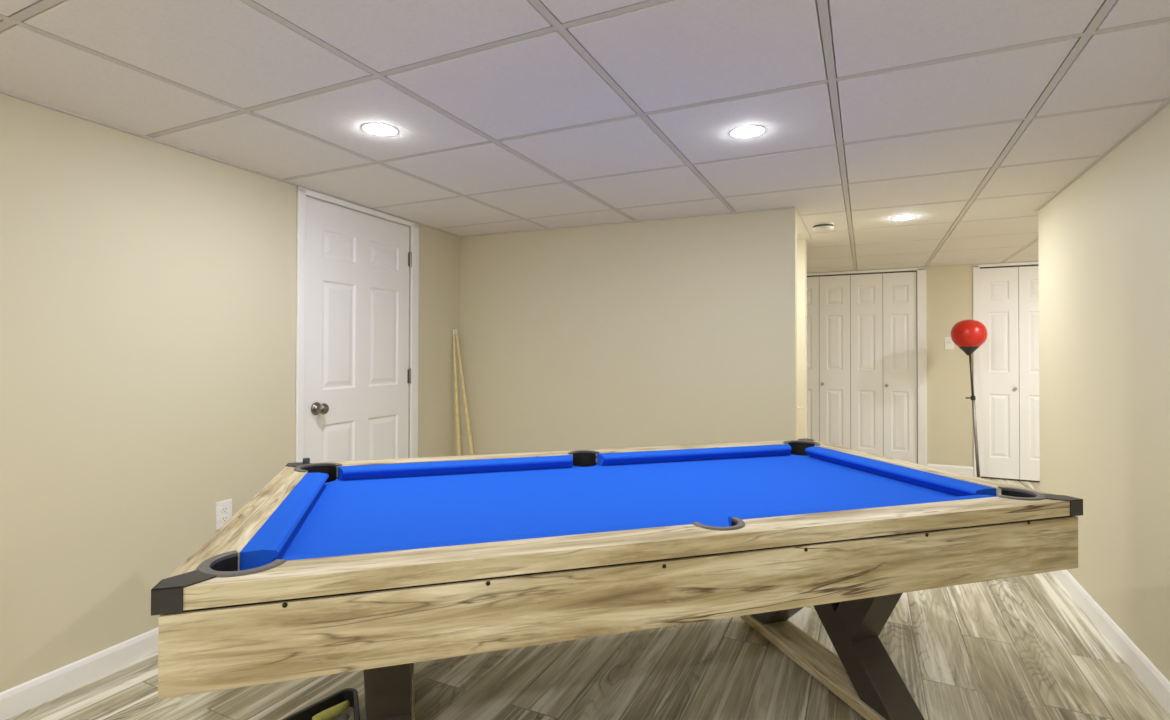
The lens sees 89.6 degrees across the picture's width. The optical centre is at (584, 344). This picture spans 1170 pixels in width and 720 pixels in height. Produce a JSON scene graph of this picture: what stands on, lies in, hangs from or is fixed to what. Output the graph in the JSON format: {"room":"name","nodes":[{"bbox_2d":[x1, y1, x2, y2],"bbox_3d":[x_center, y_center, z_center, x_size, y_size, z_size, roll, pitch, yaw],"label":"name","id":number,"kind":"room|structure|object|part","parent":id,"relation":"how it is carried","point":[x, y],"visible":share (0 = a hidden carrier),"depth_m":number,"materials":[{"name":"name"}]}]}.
{"room":"basement game room","nodes":[
{"label":"basement game room","id":0,"kind":"room"},
{"bbox_2d":[0,94,459,692],"bbox_3d":[-2.048,0.170,1.548,0.120,2.034,5.860,0,-1,22],"label":"wall","id":1,"kind":"structure","parent":0,"point":[148,288],"depth_m":2.21,"materials":[{"name":"beige paint"}]},
{"bbox_2d":[0,627,158,719],"bbox_3d":[-2.241,1.135,0.890,0.013,0.088,4.317,0,-1,22],"label":"baseboard","id":2,"kind":"structure","parent":1,"relation":"attached to","point":[16,700],"depth_m":2.04,"materials":[{"name":"white paint"}]},
{"bbox_2d":[215,499,231,529],"bbox_3d":[-1.568,0.736,2.557,0.009,0.118,0.074,0,-1,22],"label":"wall outlet","id":3,"kind":"object","parent":1,"relation":"attached to","point":[223,509],"visible":0.93,"depth_m":2.55,"materials":[{"name":"white plastic"}]},
{"bbox_2d":[221,506,227,512],"bbox_3d":[-1.565,0.716,2.557,0.003,0.029,0.034,0,-1,22],"label":"socket","id":4,"kind":"object","parent":3,"relation":"attached to","point":[224,509],"depth_m":2.55,"materials":[{"name":"white plastic"}]},
{"bbox_2d":[221,515,227,521],"bbox_3d":[-1.565,0.756,2.556,0.003,0.029,0.034,0,-1,22],"label":"socket","id":5,"kind":"object","parent":3,"relation":"attached to","point":[224,518],"depth_m":2.55,"materials":[{"name":"white plastic"}]},
{"bbox_2d":[0,90,458,236],"bbox_3d":[-1.993,-0.810,1.504,0.020,0.018,5.800,0,-1,22],"label":"trim","id":6,"kind":"structure","parent":1,"relation":"attached to","point":[1,91],"depth_m":2.36,"materials":[{"name":"silver metal"}]},
{"bbox_2d":[295,187,418,462],"bbox_3d":[-1.268,0.214,3.345,0.170,1.986,0.933,0,-1,22],"label":"door","id":7,"kind":"structure","parent":1,"relation":"in","point":[354,375],"depth_m":3.27,"materials":[{"name":"white paint"}]},
{"bbox_3d":[-1.350,0.328,3.011,0.070,0.066,0.066,0,-1,22],"label":"knob","id":8,"kind":"part","parent":7,"relation":"part of","materials":[{"name":"silver metal"}]},
{"bbox_2d":[0,0,1169,272],"bbox_3d":[0.927,-0.821,2.005,5.450,0.050,9.000,0,-1,26],"label":"ceiling","id":9,"kind":"structure","parent":0,"point":[962,118],"depth_m":1.90,"materials":[{"name":"tile"}]},
{"bbox_2d":[362,123,397,135],"bbox_3d":[-0.760,-0.794,2.184,0.128,0.008,0.128,0,-1,26],"label":"recessed light","id":10,"kind":"object","parent":9,"relation":"in","point":[378,129],"visible":1,"depth_m":2.17,"materials":[{"name":"white paint"}]},
{"bbox_2d":[730,125,764,137],"bbox_3d":[0.606,-0.791,2.198,0.128,0.008,0.128,0,-1,26],"label":"recessed light","id":11,"kind":"object","parent":9,"relation":"in","point":[750,131],"visible":1,"depth_m":2.19,"materials":[{"name":"white paint"}]},
{"bbox_2d":[812,222,833,231],"bbox_3d":[1.534,-0.755,3.792,0.132,0.041,0.132,0,-1,26],"label":"smoke detector","id":12,"kind":"object","parent":9,"relation":"attached to","point":[823,226],"visible":1,"depth_m":3.75,"materials":[{"name":"white plastic"}]},
{"bbox_3d":[1.534,-0.771,3.792,0.132,0.010,0.132,0,-1,26],"label":"plate","id":13,"kind":"part","parent":12,"relation":"part of","materials":[{"name":"white plastic"}]},
{"bbox_2d":[892,215,914,219],"bbox_3d":[1.947,-0.773,3.601,0.128,0.008,0.128,0,-1,26],"label":"recessed light","id":14,"kind":"object","parent":9,"relation":"in","point":[905,217],"visible":1,"depth_m":3.59,"materials":[{"name":"white paint"}]},
{"bbox_2d":[7,477,1169,719],"bbox_3d":[0.900,1.238,1.994,5.700,0.080,9.200,0,-1,26],"label":"floor","id":15,"kind":"structure","parent":0,"point":[1019,647],"depth_m":2.12,"materials":[{"name":"grey wood"}]},
{"bbox_2d":[282,688,359,719],"bbox_3d":[-0.767,1.164,1.784,0.295,0.056,0.304,0,-1,26],"label":"ball rack","id":16,"kind":"object","parent":15,"relation":"on","point":[350,694],"visible":0.78,"depth_m":1.88,"materials":[{"name":"black plastic"}]},
{"bbox_2d":[328,714,348,719],"bbox_3d":[-0.803,1.183,1.833,0.073,0.018,0.149,0,-1,26],"label":"plastic bag","id":17,"kind":"object","parent":15,"relation":"on","point":[342,716],"visible":0.7,"depth_m":1.87,"materials":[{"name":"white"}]},
{"bbox_2d":[312,700,349,719],"bbox_3d":[-0.795,1.154,1.849,0.035,0.029,0.112,0,-1,36],"label":"roll","id":18,"kind":"object","parent":17,"relation":"on","point":[331,712],"visible":1,"depth_m":1.84,"materials":[{"name":"yellow"}]},
{"bbox_2d":[453,329,460,455],"bbox_3d":[-0.878,0.551,4.068,0.031,1.324,0.164,1,-1,-40],"label":"pool cue","id":19,"kind":"object","parent":15,"relation":"on","point":[458,441],"visible":0.44,"depth_m":4.08,"materials":[{"name":"brown wood"}]},
{"bbox_2d":[455,329,473,454],"bbox_3d":[-0.805,0.552,4.075,0.256,1.325,0.031,0,-1,31],"label":"pool cue","id":20,"kind":"object","parent":15,"relation":"on","point":[471,449],"visible":0.47,"depth_m":4.08,"materials":[{"name":"brown wood"}]},
{"bbox_2d":[151,438,1082,719],"bbox_3d":[0.159,0.821,1.965,2.312,0.750,1.234,0,-1,-17],"label":"pool table","id":21,"kind":"object","parent":15,"relation":"on","point":[380,568],"visible":1,"depth_m":1.48,"materials":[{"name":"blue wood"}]},
{"bbox_2d":[211,556,237,570],"bbox_3d":[-0.690,0.511,1.194,0.124,0.134,0.124,0,-1,-17],"label":"pocket","id":22,"kind":"object","parent":21,"relation":"on","point":[218,563],"depth_m":1.22,"materials":[{"name":"black plastic"}]},
{"bbox_3d":[-0.902,0.466,1.653,0.091,0.041,1.228,0,-1,-17],"label":"rail","id":23,"kind":"part","parent":21,"relation":"part of","materials":[{"name":"brown wood"}]},
{"bbox_2d":[240,472,328,569],"bbox_3d":[-0.824,0.469,1.676,0.072,0.043,0.856,0,-1,-17],"label":"cushion","id":24,"kind":"object","parent":21,"relation":"on","point":[280,531],"depth_m":1.50,"materials":[{"name":"blue fabric"}]},
{"bbox_2d":[303,458,309,463],"bbox_3d":[-1.054,0.440,2.226,0.022,0.022,0.022,1,-1,-34],"label":"cue chalk","id":25,"kind":"object","parent":21,"relation":"on","point":[305,460],"visible":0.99,"depth_m":2.22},
{"bbox_2d":[302,466,335,482],"bbox_3d":[-0.975,0.520,2.153,0.124,0.134,0.124,0,-1,-17],"label":"pocket","id":26,"kind":"object","parent":21,"relation":"on","point":[330,470],"depth_m":2.20,"materials":[{"name":"black plastic"}]},
{"bbox_3d":[-0.554,0.885,1.681,0.114,0.502,0.696,0,-1,-17],"label":"leg","id":27,"kind":"part","parent":21,"relation":"part of","materials":[{"name":"black wood"}]},
{"bbox_2d":[338,455,572,479],"bbox_3d":[-0.478,0.476,2.285,0.901,0.043,0.060,0,-1,-17],"label":"cushion","id":28,"kind":"object","parent":21,"relation":"on","point":[477,466],"depth_m":2.26,"materials":[{"name":"blue fabric"}]},
{"bbox_2d":[285,521,691,560],"bbox_3d":[-0.182,0.467,1.361,0.943,0.043,0.060,0,-1,-17],"label":"cushion","id":29,"kind":"object","parent":21,"relation":"on","point":[664,525],"depth_m":1.33,"materials":[{"name":"blue fabric"}]},
{"bbox_3d":[-0.001,0.477,2.510,2.306,0.041,0.099,0,-1,-17],"label":"long rail","id":30,"kind":"part","parent":21,"relation":"part of","materials":[{"name":"brown wood"}]},
{"bbox_2d":[573,452,594,466],"bbox_3d":[-0.004,0.526,2.462,0.102,0.134,0.102,0,-1,-17],"label":"pocket","id":31,"kind":"object","parent":21,"relation":"on","point":[580,459],"depth_m":2.50,"materials":[{"name":"black plastic"}]},
{"bbox_3d":[0.321,0.466,1.427,2.306,0.041,0.099,0,-1,-17],"label":"long rail","id":32,"kind":"part","parent":21,"relation":"part of","materials":[{"name":"brown wood"}]},
{"bbox_2d":[597,444,791,465],"bbox_3d":[0.506,0.481,2.577,0.933,0.043,0.060,0,-1,-17],"label":"cushion","id":33,"kind":"object","parent":21,"relation":"on","point":[759,451],"depth_m":2.55,"materials":[{"name":"blue fabric"}]},
{"bbox_3d":[0.842,0.894,2.238,0.113,0.502,0.696,0,-1,-17],"label":"leg","id":34,"kind":"part","parent":21,"relation":"part of","materials":[{"name":"black metal"}]},
{"bbox_2d":[789,442,813,455],"bbox_3d":[1.010,0.531,2.742,0.124,0.134,0.124,0,-1,-17],"label":"pocket","id":35,"kind":"object","parent":21,"relation":"on","point":[798,448],"depth_m":2.80,"materials":[{"name":"black plastic"}]},
{"bbox_2d":[728,495,997,525],"bbox_3d":[0.802,0.472,1.653,0.891,0.043,0.060,0,-1,-17],"label":"cushion","id":36,"kind":"object","parent":21,"relation":"on","point":[732,520],"depth_m":1.62,"materials":[{"name":"blue fabric"}]},
{"bbox_3d":[0.881,0.893,2.107,0.114,0.502,0.696,0,-1,-17],"label":"leg","id":37,"kind":"part","parent":21,"relation":"part of","materials":[{"name":"black metal"}]},
{"bbox_2d":[805,446,995,495],"bbox_3d":[1.143,0.480,2.260,0.072,0.043,0.856,0,-1,-17],"label":"cushion","id":38,"kind":"object","parent":21,"relation":"on","point":[937,483],"depth_m":2.16,"materials":[{"name":"blue fabric"}]},
{"bbox_3d":[1.221,0.477,2.284,0.091,0.041,1.228,0,-1,-17],"label":"rail","id":39,"kind":"part","parent":21,"relation":"part of","materials":[{"name":"brown wood"}]},
{"bbox_2d":[1002,490,1035,496],"bbox_3d":[1.294,0.522,1.783,0.124,0.134,0.124,0,-1,-17],"label":"pocket","id":40,"kind":"object","parent":21,"relation":"on","point":[1005,493],"depth_m":1.82,"materials":[{"name":"black plastic"}]},
{"bbox_2d":[951,320,987,476],"bbox_3d":[3.421,0.508,5.132,0.400,1.456,0.380,0,-1,26],"label":"bag","id":41,"kind":"object","parent":15,"relation":"on","point":[968,335],"visible":0.8,"depth_m":5.09,"materials":[{"name":"red vinyl"},{"name":"black plastic"},{"name":"dark steel"}]},
{"bbox_2d":[459,208,806,455],"bbox_3d":[0.375,0.204,4.337,2.315,2.034,1.253,0,-1,23],"label":"wall","id":42,"kind":"structure","parent":0,"point":[677,331],"depth_m":3.73,"materials":[{"name":"beige paint"}]},
{"bbox_2d":[461,206,811,238],"bbox_3d":[0.388,-0.782,3.776,2.534,0.017,0.939,0,-1,-1],"label":"trim","id":43,"kind":"structure","parent":42,"relation":"attached to","point":[792,206],"depth_m":3.70,"materials":[{"name":"silver metal"}]},
{"bbox_2d":[813,261,1037,474],"bbox_3d":[3.470,0.225,5.644,4.000,2.034,0.120,0,-1,26],"label":"wall","id":44,"kind":"structure","parent":0,"point":[949,289],"depth_m":5.59,"materials":[{"name":"beige paint"}]},
{"bbox_2d":[807,267,926,465],"bbox_3d":[2.731,0.250,5.963,1.260,1.987,0.091,0,-1,26],"label":"door","id":45,"kind":"structure","parent":44,"relation":"in","point":[867,330],"depth_m":5.89,"materials":[{"name":"white paint"}]},
{"bbox_2d":[945,337,953,348],"bbox_3d":[3.452,-0.014,5.579,0.074,0.118,0.018,0,-1,26],"label":"light switch","id":46,"kind":"object","parent":44,"relation":"attached to","point":[949,344],"visible":0.82,"depth_m":5.58,"materials":[{"name":"white plastic"}]},
{"bbox_2d":[927,464,973,475],"bbox_3d":[3.452,1.191,5.567,0.372,0.100,0.013,0,-1,26],"label":"baseboard","id":47,"kind":"structure","parent":44,"relation":"attached to","point":[966,470],"depth_m":5.54,"materials":[{"name":"white paint"}]},
{"bbox_2d":[973,261,1039,481],"bbox_3d":[3.964,0.246,5.374,0.717,1.987,0.091,0,-1,26],"label":"door","id":48,"kind":"structure","parent":44,"relation":"in","point":[1006,295],"depth_m":5.40,"materials":[{"name":"white paint"}]},
{"bbox_2d":[1038,104,1169,681],"bbox_3d":[2.031,0.163,0.076,1.800,2.034,6.490,0,-1,26],"label":"wall","id":49,"kind":"structure","parent":0,"point":[1104,240],"depth_m":2.36,"materials":[{"name":"beige paint"}]},
{"bbox_2d":[1034,97,1169,210],"bbox_3d":[1.212,-0.815,0.478,0.020,0.017,6.490,0,-1,26],"label":"trim","id":50,"kind":"structure","parent":49,"relation":"attached to","point":[1166,102],"depth_m":2.34,"materials":[{"name":"silver metal"}]},
{"bbox_2d":[1051,570,1169,713],"bbox_3d":[1.211,1.139,0.456,0.013,0.088,6.490,0,-1,26],"label":"baseboard","id":51,"kind":"structure","parent":49,"relation":"attached to","point":[1156,682],"depth_m":2.29,"materials":[{"name":"white paint"}]}
]}

